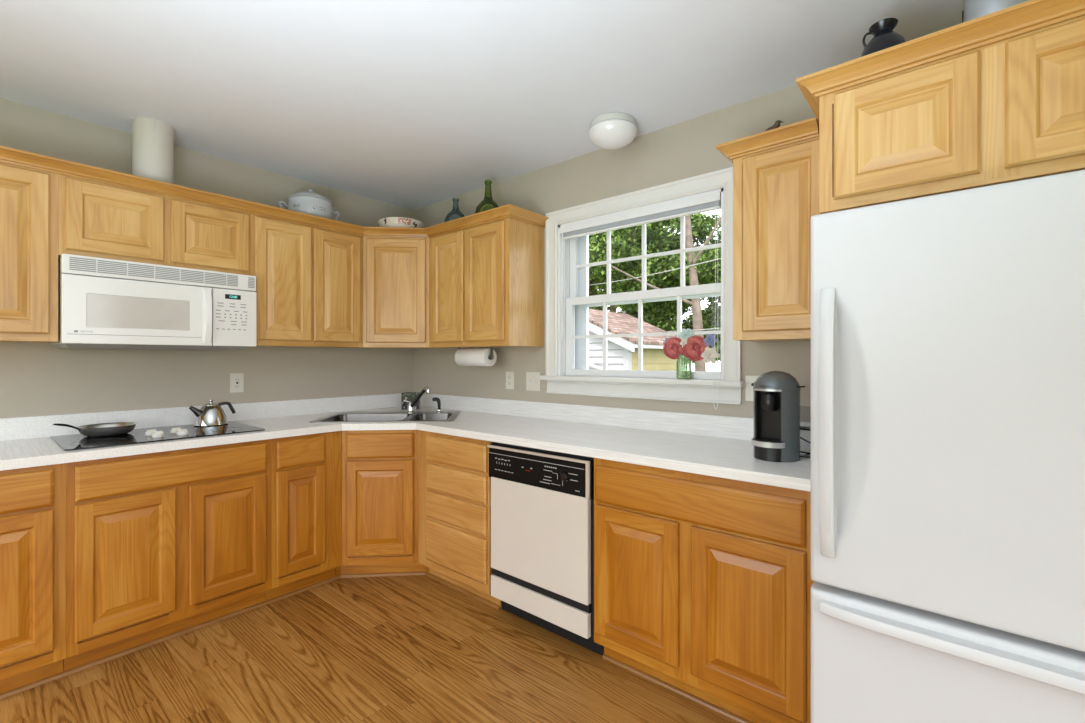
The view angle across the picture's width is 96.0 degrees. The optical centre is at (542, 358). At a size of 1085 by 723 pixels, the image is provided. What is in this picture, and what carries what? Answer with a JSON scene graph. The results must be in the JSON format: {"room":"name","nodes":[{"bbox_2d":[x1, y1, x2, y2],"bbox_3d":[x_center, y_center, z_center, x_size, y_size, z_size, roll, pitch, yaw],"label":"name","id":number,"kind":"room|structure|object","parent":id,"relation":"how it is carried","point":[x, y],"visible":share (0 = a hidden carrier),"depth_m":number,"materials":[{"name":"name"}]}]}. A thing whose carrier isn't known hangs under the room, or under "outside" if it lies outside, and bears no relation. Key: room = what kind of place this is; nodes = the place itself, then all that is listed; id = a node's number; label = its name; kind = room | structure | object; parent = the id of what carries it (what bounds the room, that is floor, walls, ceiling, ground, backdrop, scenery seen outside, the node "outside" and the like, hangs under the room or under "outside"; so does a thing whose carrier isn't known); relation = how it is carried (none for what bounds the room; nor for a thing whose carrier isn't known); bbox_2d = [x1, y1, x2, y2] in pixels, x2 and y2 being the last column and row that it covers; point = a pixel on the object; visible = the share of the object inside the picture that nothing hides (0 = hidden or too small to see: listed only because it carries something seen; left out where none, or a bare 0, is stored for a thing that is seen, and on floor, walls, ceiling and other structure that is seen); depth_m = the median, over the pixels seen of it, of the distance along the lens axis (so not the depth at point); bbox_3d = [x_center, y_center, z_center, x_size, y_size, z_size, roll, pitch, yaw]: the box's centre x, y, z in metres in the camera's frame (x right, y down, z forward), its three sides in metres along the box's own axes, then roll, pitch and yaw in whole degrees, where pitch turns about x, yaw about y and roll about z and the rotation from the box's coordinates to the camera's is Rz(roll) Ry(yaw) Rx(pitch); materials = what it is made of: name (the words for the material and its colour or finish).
{"room":"kitchen","nodes":[
{"label":"kitchen","id":0,"kind":"room"},
{"bbox_2d":[0,98,413,417],"bbox_3d":[-2.503,0.053,2.263,0.150,2.465,4.400,0,0,40],"label":"wall","id":1,"kind":"structure","parent":0,"point":[37,379],"depth_m":2.71,"materials":[{"name":"beige paint"}]},
{"bbox_2d":[0,162,57,342],"bbox_3d":[-2.373,-0.442,2.046,0.320,0.734,0.467,0,0,40],"label":"upper cabinet","id":2,"kind":"object","parent":1,"relation":"attached to","point":[28,196],"visible":1,"depth_m":2.06,"materials":[{"name":"brown wood"}]},
{"bbox_2d":[58,174,250,274],"bbox_3d":[-1.974,-0.631,2.517,0.320,0.356,0.765,0,0,40],"label":"upper cabinet","id":3,"kind":"object","parent":1,"relation":"attached to","point":[96,219],"visible":0.89,"depth_m":2.36,"materials":[{"name":"brown wood"}]},
{"bbox_2d":[132,117,173,183],"bbox_3d":[-1.966,-0.994,2.470,0.168,0.370,0.167,0,0,40],"label":"duct","id":4,"kind":"object","parent":3,"relation":"on","point":[152,139],"visible":0.79,"depth_m":2.41,"materials":[{"name":"white metal"}]},
{"bbox_2d":[52,253,255,350],"bbox_3d":[-1.938,-0.249,2.486,0.422,0.403,0.760,0,0,40],"label":"microwave oven","id":5,"kind":"object","parent":3,"relation":"attached to","point":[104,303],"visible":1,"depth_m":2.31,"materials":[{"name":"white plastic"}]},
{"bbox_2d":[216,302,246,329],"bbox_3d":[-1.633,-0.221,2.569,0.001,0.138,0.147,0,0,40],"label":"keypad","id":6,"kind":"object","parent":5,"relation":"attached to","point":[229,315],"depth_m":2.57,"materials":[{"name":"white plastic"}]},
{"bbox_2d":[230,373,243,392],"bbox_3d":[-1.832,0.145,2.932,0.009,0.115,0.072,0,0,40],"label":"wall outlet","id":7,"kind":"object","parent":1,"relation":"attached to","point":[236,379],"visible":1,"depth_m":2.93,"materials":[{"name":"white plastic"}]},
{"bbox_2d":[234,377,239,387],"bbox_3d":[-1.831,0.145,2.930,0.002,0.066,0.033,0,0,40],"label":"receptacle","id":8,"kind":"object","parent":7,"relation":"attached to","point":[236,379],"depth_m":2.93,"materials":[{"name":"white plastic"}]},
{"bbox_2d":[0,571,499,699],"bbox_3d":[-1.371,1.277,2.394,2.207,0.016,0.730,0,0,-24],"label":"trim","id":9,"kind":"structure","parent":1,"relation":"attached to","point":[494,605],"depth_m":2.40,"materials":[{"name":"brown wood"}]},
{"bbox_2d":[251,214,362,347],"bbox_3d":[-1.510,-0.442,3.066,0.320,0.734,0.670,0,0,40],"label":"upper cabinet","id":10,"kind":"object","parent":1,"relation":"attached to","point":[309,291],"visible":0.91,"depth_m":2.94,"materials":[{"name":"brown wood"}]},
{"bbox_2d":[278,189,339,219],"bbox_3d":[-1.485,-0.944,3.118,0.282,0.270,0.268,0,0,2],"label":"tureen","id":11,"kind":"object","parent":10,"relation":"on","point":[309,202],"visible":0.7,"depth_m":3.01,"materials":[{"name":"grey ceramic"}]},
{"bbox_2d":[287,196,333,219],"bbox_3d":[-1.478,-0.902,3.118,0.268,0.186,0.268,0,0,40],"label":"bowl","id":12,"kind":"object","parent":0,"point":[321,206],"depth_m":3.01,"materials":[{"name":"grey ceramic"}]},
{"bbox_2d":[0,575,737,722],"bbox_3d":[-0.461,1.345,0.535,5.500,0.120,4.700,0,0,40],"label":"floor","id":13,"kind":"structure","parent":0,"point":[414,648],"depth_m":1.98,"materials":[{"name":"brown wood"}]},
{"bbox_2d":[0,463,65,693],"bbox_3d":[-2.255,0.847,1.943,0.617,0.876,0.462,0,0,40],"label":"base cabinet","id":14,"kind":"object","parent":13,"relation":"on","point":[32,499],"visible":0.89,"depth_m":1.85,"materials":[{"name":"brown wood"}]},
{"bbox_2d":[0,393,810,491],"bbox_3d":[-0.703,0.339,1.974,2.972,0.140,2.514,0,0,40],"label":"countertop","id":15,"kind":"structure","parent":14,"relation":"on","point":[703,444],"depth_m":2.37,"materials":[{"name":"white laminate"}]},
{"bbox_2d":[50,421,264,450],"bbox_3d":[-1.870,0.355,2.410,0.522,0.032,0.748,0,0,40],"label":"cooktop","id":16,"kind":"object","parent":15,"relation":"in","point":[144,435],"visible":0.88,"depth_m":2.29,"materials":[{"name":"black glass"}]},
{"bbox_2d":[53,422,136,436],"bbox_3d":[-2.083,0.327,2.316,0.220,0.075,0.278,0,0,-7],"label":"frying pan","id":17,"kind":"object","parent":16,"relation":"on","point":[116,428],"visible":1,"depth_m":2.29,"materials":[{"name":"metal"}]},
{"bbox_2d":[189,400,235,425],"bbox_3d":[-1.829,0.295,2.710,0.174,0.138,0.169,0,0,-12],"label":"kettle","id":18,"kind":"object","parent":16,"relation":"on","point":[209,414],"visible":1,"depth_m":2.66,"materials":[{"name":"silver metal"}]},
{"bbox_2d":[309,411,460,422],"bbox_3d":[-0.960,0.458,3.111,0.830,0.182,0.532,0,0,-5],"label":"sink","id":19,"kind":"object","parent":15,"relation":"in","point":[429,416],"visible":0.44,"depth_m":3.24,"materials":[{"name":"metal"}]},
{"bbox_2d":[322,414,410,420],"bbox_3d":[-1.088,0.459,3.060,0.475,0.180,0.382,0,0,-5],"label":"basin","id":20,"kind":"object","parent":19,"relation":"in","point":[337,417],"depth_m":3.24,"materials":[{"name":"silver metal"}]},
{"bbox_2d":[409,413,451,420],"bbox_3d":[-0.702,0.439,3.092,0.230,0.140,0.382,0,0,-5],"label":"basin","id":21,"kind":"object","parent":19,"relation":"in","point":[419,416],"depth_m":3.27,"materials":[{"name":"silver metal"}]},
{"bbox_2d":[432,397,441,412],"bbox_3d":[-0.717,0.315,3.338,0.067,0.103,0.043,0,0,0],"label":"sprayer","id":22,"kind":"object","parent":19,"relation":"on","point":[437,399],"visible":1,"depth_m":3.33,"materials":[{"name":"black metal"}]},
{"bbox_2d":[401,392,419,409],"bbox_3d":[-0.964,0.310,3.583,0.124,0.122,0.072,0,0,-5],"label":"sponge holder","id":23,"kind":"object","parent":15,"relation":"on","point":[409,396],"visible":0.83,"depth_m":3.55,"materials":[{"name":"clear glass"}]},
{"bbox_2d":[403,386,429,412],"bbox_3d":[-0.835,0.275,3.295,0.216,0.183,0.067,0,0,24],"label":"faucet","id":24,"kind":"object","parent":15,"relation":"on","point":[410,409],"visible":1,"depth_m":3.29,"materials":[{"name":"silver metal"}]},
{"bbox_2d":[751,371,810,461],"bbox_3d":[0.910,0.208,1.837,0.284,0.326,0.221,0,0,-39],"label":"coffee machine","id":25,"kind":"object","parent":15,"relation":"on","point":[776,394],"visible":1,"depth_m":1.77,"materials":[{"name":"plastic"}]},
{"bbox_2d":[752,437,785,447],"bbox_3d":[0.820,0.307,1.780,0.119,0.023,0.072,0,0,40],"label":"tray","id":26,"kind":"object","parent":25,"relation":"on","point":[757,442],"depth_m":1.76,"materials":[{"name":"silver plastic"}]},
{"bbox_2d":[761,392,777,410],"bbox_3d":[0.835,0.157,1.796,0.058,0.071,0.058,0,0,-39],"label":"outlet","id":27,"kind":"object","parent":25,"relation":"attached to","point":[769,400],"depth_m":1.78,"materials":[{"name":"black plastic"}]},
{"bbox_2d":[63,439,271,671],"bbox_3d":[-1.860,0.847,2.411,0.617,0.876,0.760,0,0,40],"label":"base cabinet","id":28,"kind":"object","parent":13,"relation":"on","point":[159,544],"visible":0.93,"depth_m":2.16,"materials":[{"name":"brown wood"}]},
{"bbox_2d":[266,431,341,599],"bbox_3d":[-1.492,0.847,2.845,0.617,0.876,0.376,0,0,40],"label":"base cabinet","id":29,"kind":"object","parent":13,"relation":"on","point":[306,469],"visible":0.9,"depth_m":2.63,"materials":[{"name":"brown wood"}]},
{"bbox_2d":[335,430,428,575],"bbox_3d":[-0.971,0.847,3.248,0.912,0.876,0.912,0,0,40],"label":"base cabinet","id":30,"kind":"object","parent":13,"relation":"on","point":[380,467],"visible":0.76,"depth_m":2.81,"materials":[{"name":"brown wood"}]},
{"bbox_2d":[418,430,501,608],"bbox_3d":[-0.306,0.847,2.866,0.597,0.876,0.617,0,0,40],"label":"base cabinet","id":31,"kind":"object","parent":13,"relation":"on","point":[454,481],"visible":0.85,"depth_m":2.60,"materials":[{"name":"brown wood"}]},
{"bbox_2d":[487,442,603,655],"bbox_3d":[0.153,0.848,2.459,0.616,0.876,0.610,0,0,40],"label":"dishwasher","id":32,"kind":"object","parent":13,"relation":"on","point":[542,501],"visible":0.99,"depth_m":2.20,"materials":[{"name":"metal"}]},
{"bbox_2d":[489,452,583,491],"bbox_3d":[-0.046,0.515,2.244,0.580,0.100,0.001,0,0,40],"label":"control panel","id":33,"kind":"object","parent":32,"relation":"on","point":[553,474],"depth_m":2.22,"materials":[{"name":"black plastic"}]},
{"bbox_2d":[602,654,752,722],"bbox_3d":[0.575,1.277,1.830,0.827,0.016,0.013,0,0,40],"label":"trim","id":34,"kind":"structure","parent":13,"relation":"on","point":[715,708],"depth_m":1.87,"materials":[{"name":"brown wood"}]},
{"bbox_2d":[594,458,813,722],"bbox_3d":[0.718,0.847,2.000,0.827,0.876,0.617,0,0,40],"label":"base cabinet","id":35,"kind":"object","parent":13,"relation":"on","point":[703,583],"visible":0.89,"depth_m":1.72,"materials":[{"name":"brown wood"}]},
{"bbox_2d":[811,170,1084,722],"bbox_3d":[1.259,0.444,1.382,0.756,1.683,0.805,0,0,40],"label":"refrigerator","id":36,"kind":"object","parent":13,"relation":"on","point":[948,329],"visible":1,"depth_m":1.16,"materials":[{"name":"metal"}]},
{"bbox_2d":[0,0,962,209],"bbox_3d":[-0.461,-1.240,0.535,5.500,0.120,4.700,0,0,40],"label":"ceiling","id":37,"kind":"structure","parent":0,"point":[408,104],"depth_m":1.97,"materials":[{"name":"paint"}]},
{"bbox_2d":[589,112,636,149],"bbox_3d":[0.352,-1.121,2.448,0.240,0.117,0.240,0,0,40],"label":"ceiling light","id":38,"kind":"object","parent":37,"relation":"attached to","point":[614,130],"visible":1,"depth_m":2.37,"materials":[{"name":"glass"}]},
{"bbox_2d":[414,84,815,421],"bbox_3d":[1.008,0.053,2.272,5.500,2.465,0.150,0,0,40],"label":"wall","id":39,"kind":"structure","parent":0,"point":[686,149],"depth_m":2.66,"materials":[{"name":"beige paint"}]},
{"bbox_2d":[357,237,449,348],"bbox_3d":[-0.989,-0.442,3.463,0.608,0.734,0.608,0,0,40],"label":"upper cabinet","id":40,"kind":"object","parent":39,"relation":"attached to","point":[395,269],"visible":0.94,"depth_m":3.23,"materials":[{"name":"brown wood"}]},
{"bbox_2d":[378,217,423,227],"bbox_3d":[-0.980,-0.875,3.397,0.310,0.132,0.310,0,0,40],"label":"serving bowl","id":41,"kind":"object","parent":40,"relation":"on","point":[403,222],"visible":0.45,"depth_m":3.27,"materials":[{"name":"white ceramic"}]},
{"bbox_2d":[429,217,542,347],"bbox_3d":[-0.382,-0.442,3.135,0.742,0.734,0.320,0,0,40],"label":"upper cabinet","id":42,"kind":"object","parent":39,"relation":"attached to","point":[486,280],"visible":1,"depth_m":2.94,"materials":[{"name":"brown wood"}]},
{"bbox_2d":[0,146,548,237],"bbox_3d":[-1.321,-0.834,2.690,2.742,0.054,0.879,0,0,-24],"label":"crown molding","id":43,"kind":"structure","parent":42,"relation":"attached to","point":[8,155],"depth_m":2.66,"materials":[{"name":"brown wood"}]},
{"bbox_2d":[444,198,464,221],"bbox_3d":[-0.587,-0.946,3.307,0.160,0.274,0.160,0,0,40],"label":"glass bottle","id":44,"kind":"object","parent":42,"relation":"on","point":[454,211],"visible":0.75,"depth_m":3.27,"materials":[{"name":"blue glass"}]},
{"bbox_2d":[455,347,496,365],"bbox_3d":[-0.436,-0.012,3.173,0.320,0.123,0.116,0,0,40],"label":"paper towel holder","id":45,"kind":"object","parent":42,"relation":"attached to","point":[470,356],"visible":1,"depth_m":3.11,"materials":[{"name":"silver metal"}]},
{"bbox_2d":[475,180,498,213],"bbox_3d":[-0.339,-0.960,3.051,0.164,0.302,0.164,0,0,40],"label":"glass bottle","id":46,"kind":"object","parent":42,"relation":"on","point":[486,200],"visible":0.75,"depth_m":3.02,"materials":[{"name":"green glass"}]},
{"bbox_2d":[506,371,513,388],"bbox_3d":[-0.215,0.142,3.203,0.072,0.115,0.008,0,0,40],"label":"wall outlet","id":47,"kind":"object","parent":39,"relation":"attached to","point":[509,375],"visible":1,"depth_m":3.20,"materials":[{"name":"white plastic"}]},
{"bbox_2d":[526,372,539,390],"bbox_3d":[-0.062,0.143,3.068,0.116,0.118,0.017,0,0,40],"label":"light switch","id":48,"kind":"object","parent":39,"relation":"attached to","point":[532,378],"visible":1,"depth_m":3.07,"materials":[{"name":"white plastic"}]},
{"bbox_2d":[540,167,744,404],"bbox_3d":[0.505,-0.336,2.657,1.190,1.097,0.212,0,0,40],"label":"window","id":49,"kind":"structure","parent":39,"relation":"in","point":[568,371],"depth_m":2.65,"materials":[{"name":"white paint"}]},
{"bbox_2d":[560,192,720,409],"bbox_3d":[0.469,-0.276,2.604,0.978,1.024,0.108,0,0,40],"label":"window blind","id":50,"kind":"object","parent":49,"relation":"attached to","point":[710,202],"visible":0.94,"depth_m":2.55,"materials":[{"name":"white plastic"}]},
{"bbox_2d":[676,355,691,378],"bbox_3d":[0.706,0.041,2.438,0.074,0.122,0.074,0,0,40],"label":"glass jar","id":51,"kind":"object","parent":49,"relation":"on","point":[679,358],"visible":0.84,"depth_m":2.43,"materials":[{"name":"green glass"}]},
{"bbox_2d":[663,337,683,374],"bbox_3d":[0.664,-0.009,2.458,0.114,0.198,0.034,0,0,20],"label":"flower","id":52,"kind":"object","parent":51,"relation":"in","point":[669,350],"visible":0.95,"depth_m":2.45,"materials":[{"name":"red plant"}]},
{"bbox_2d":[680,338,687,374],"bbox_3d":[0.703,-0.005,2.414,0.035,0.191,0.046,0,0,-42],"label":"flower","id":53,"kind":"object","parent":51,"relation":"in","point":[683,342],"visible":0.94,"depth_m":2.42,"materials":[{"name":"beige plant"}]},
{"bbox_2d":[678,329,694,373],"bbox_3d":[0.711,-0.030,2.427,0.078,0.241,0.040,0,0,31],"label":"flower","id":54,"kind":"object","parent":51,"relation":"in","point":[684,332],"visible":0.8,"depth_m":2.42,"materials":[{"name":"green plant"}]},
{"bbox_2d":[682,336,708,366],"bbox_3d":[0.747,-0.011,2.390,0.124,0.203,0.048,0,0,31],"label":"flower","id":55,"kind":"object","parent":51,"relation":"in","point":[689,350],"visible":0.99,"depth_m":2.38,"materials":[{"name":"red plant"}]},
{"bbox_2d":[687,334,717,362],"bbox_3d":[0.770,-0.015,2.387,0.158,0.210,0.037,0,0,35],"label":"flower","id":56,"kind":"object","parent":51,"relation":"in","point":[710,339],"visible":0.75,"depth_m":2.36,"materials":[{"name":"blue plant"}]},
{"bbox_2d":[686,347,719,374],"bbox_3d":[0.769,0.016,2.366,0.166,0.148,0.047,0,0,33],"label":"flower","id":57,"kind":"object","parent":51,"relation":"in","point":[708,354],"visible":0.81,"depth_m":2.34,"materials":[{"name":"beige plant"}]},
{"bbox_2d":[745,376,758,400],"bbox_3d":[0.971,0.135,2.200,0.112,0.116,0.008,0,0,40],"label":"wall outlet","id":58,"kind":"object","parent":39,"relation":"attached to","point":[748,379],"visible":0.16,"depth_m":2.22,"materials":[{"name":"white plastic"}]},
{"bbox_2d":[733,137,819,341],"bbox_3d":[1.001,-0.442,1.966,0.365,0.734,0.320,0,0,40],"label":"upper cabinet","id":59,"kind":"object","parent":39,"relation":"attached to","point":[776,190],"visible":0.7,"depth_m":1.86,"materials":[{"name":"brown wood"}]},
{"bbox_2d":[765,120,782,130],"bbox_3d":[0.895,-0.867,1.917,0.098,0.115,0.044,0,0,40],"label":"bird figurine","id":60,"kind":"object","parent":59,"relation":"on","point":[777,124],"visible":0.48,"depth_m":1.89,"materials":[{"name":"brown metal"}]},
{"bbox_2d":[819,15,1084,213],"bbox_3d":[1.345,-0.629,1.475,0.791,0.359,0.625,0,0,40],"label":"upper cabinet","id":61,"kind":"object","parent":39,"relation":"attached to","point":[1011,109],"visible":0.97,"depth_m":1.28,"materials":[{"name":"brown wood"}]},
{"bbox_2d":[861,18,905,56],"bbox_3d":[1.040,-0.913,1.492,0.132,0.208,0.132,0,0,40],"label":"ceramic vase","id":62,"kind":"object","parent":61,"relation":"on","point":[884,37],"visible":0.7,"depth_m":1.46,"materials":[{"name":"black ceramic"}]},
{"bbox_2d":[715,0,1084,162],"bbox_3d":[1.175,-0.834,1.598,1.213,0.054,0.662,0,0,40],"label":"crown molding","id":63,"kind":"structure","parent":61,"relation":"on","point":[1031,15],"depth_m":1.34,"materials":[{"name":"brown wood"}]},
{"bbox_2d":[962,0,1028,22],"bbox_3d":[1.345,-0.986,1.444,0.159,0.354,0.158,0,0,40],"label":"metal canister","id":64,"kind":"object","parent":61,"relation":"on","point":[972,9],"visible":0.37,"depth_m":1.41,"materials":[{"name":"silver metal"}]},
{"label":"outside","id":65,"kind":"structure","parent":0,"visible":0},
{"bbox_3d":[3.818,2.135,9.620,60.000,0.300,75.000,0,0,40],"label":"ground","id":66,"kind":"structure","parent":65,"visible":0},
{"bbox_2d":[589,309,676,370],"bbox_3d":[1.178,0.451,10.773,3.400,3.068,2.650,0,0,40],"label":"garage","id":67,"kind":"structure","parent":66,"relation":"on","point":[622,352],"depth_m":9.46,"materials":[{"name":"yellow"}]},
{"bbox_2d":[589,213,706,317],"bbox_3d":[2.302,-2.444,15.612,5.721,8.871,6.024,0,0,20],"label":"leafy tree","id":68,"kind":"object","parent":66,"relation":"on","point":[625,242],"visible":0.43,"depth_m":14.00,"materials":[{"name":"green plant"}]},
{"bbox_2d":[611,213,720,370],"bbox_3d":[4.701,-2.043,14.802,5.791,8.072,4.881,0,0,6],"label":"leafy tree","id":69,"kind":"object","parent":66,"relation":"on","point":[704,273],"visible":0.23,"depth_m":13.45,"materials":[{"name":"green plant"}]},
{"bbox_2d":[625,284,720,363],"bbox_3d":[4.443,-0.555,16.706,4.670,5.082,4.457,0,0,7],"label":"leafy tree","id":70,"kind":"object","parent":66,"relation":"on","point":[711,319],"visible":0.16,"depth_m":15.34,"materials":[{"name":"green plant"}]},
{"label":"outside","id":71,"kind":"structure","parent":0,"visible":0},
{"bbox_2d":[590,258,720,284],"bbox_3d":[3.577,-2.465,11.658,15.014,0.821,0.024,0,0,43],"label":"utility wire","id":72,"kind":"object","parent":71,"point":[719,258],"visible":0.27,"depth_m":12.24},
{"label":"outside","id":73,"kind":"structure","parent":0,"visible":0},
{"bbox_2d":[667,328,720,331],"bbox_3d":[3.577,-0.911,11.658,15.014,0.528,0.024,0,0,43],"label":"utility wire","id":74,"kind":"object","parent":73,"point":[713,328],"visible":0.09,"depth_m":11.51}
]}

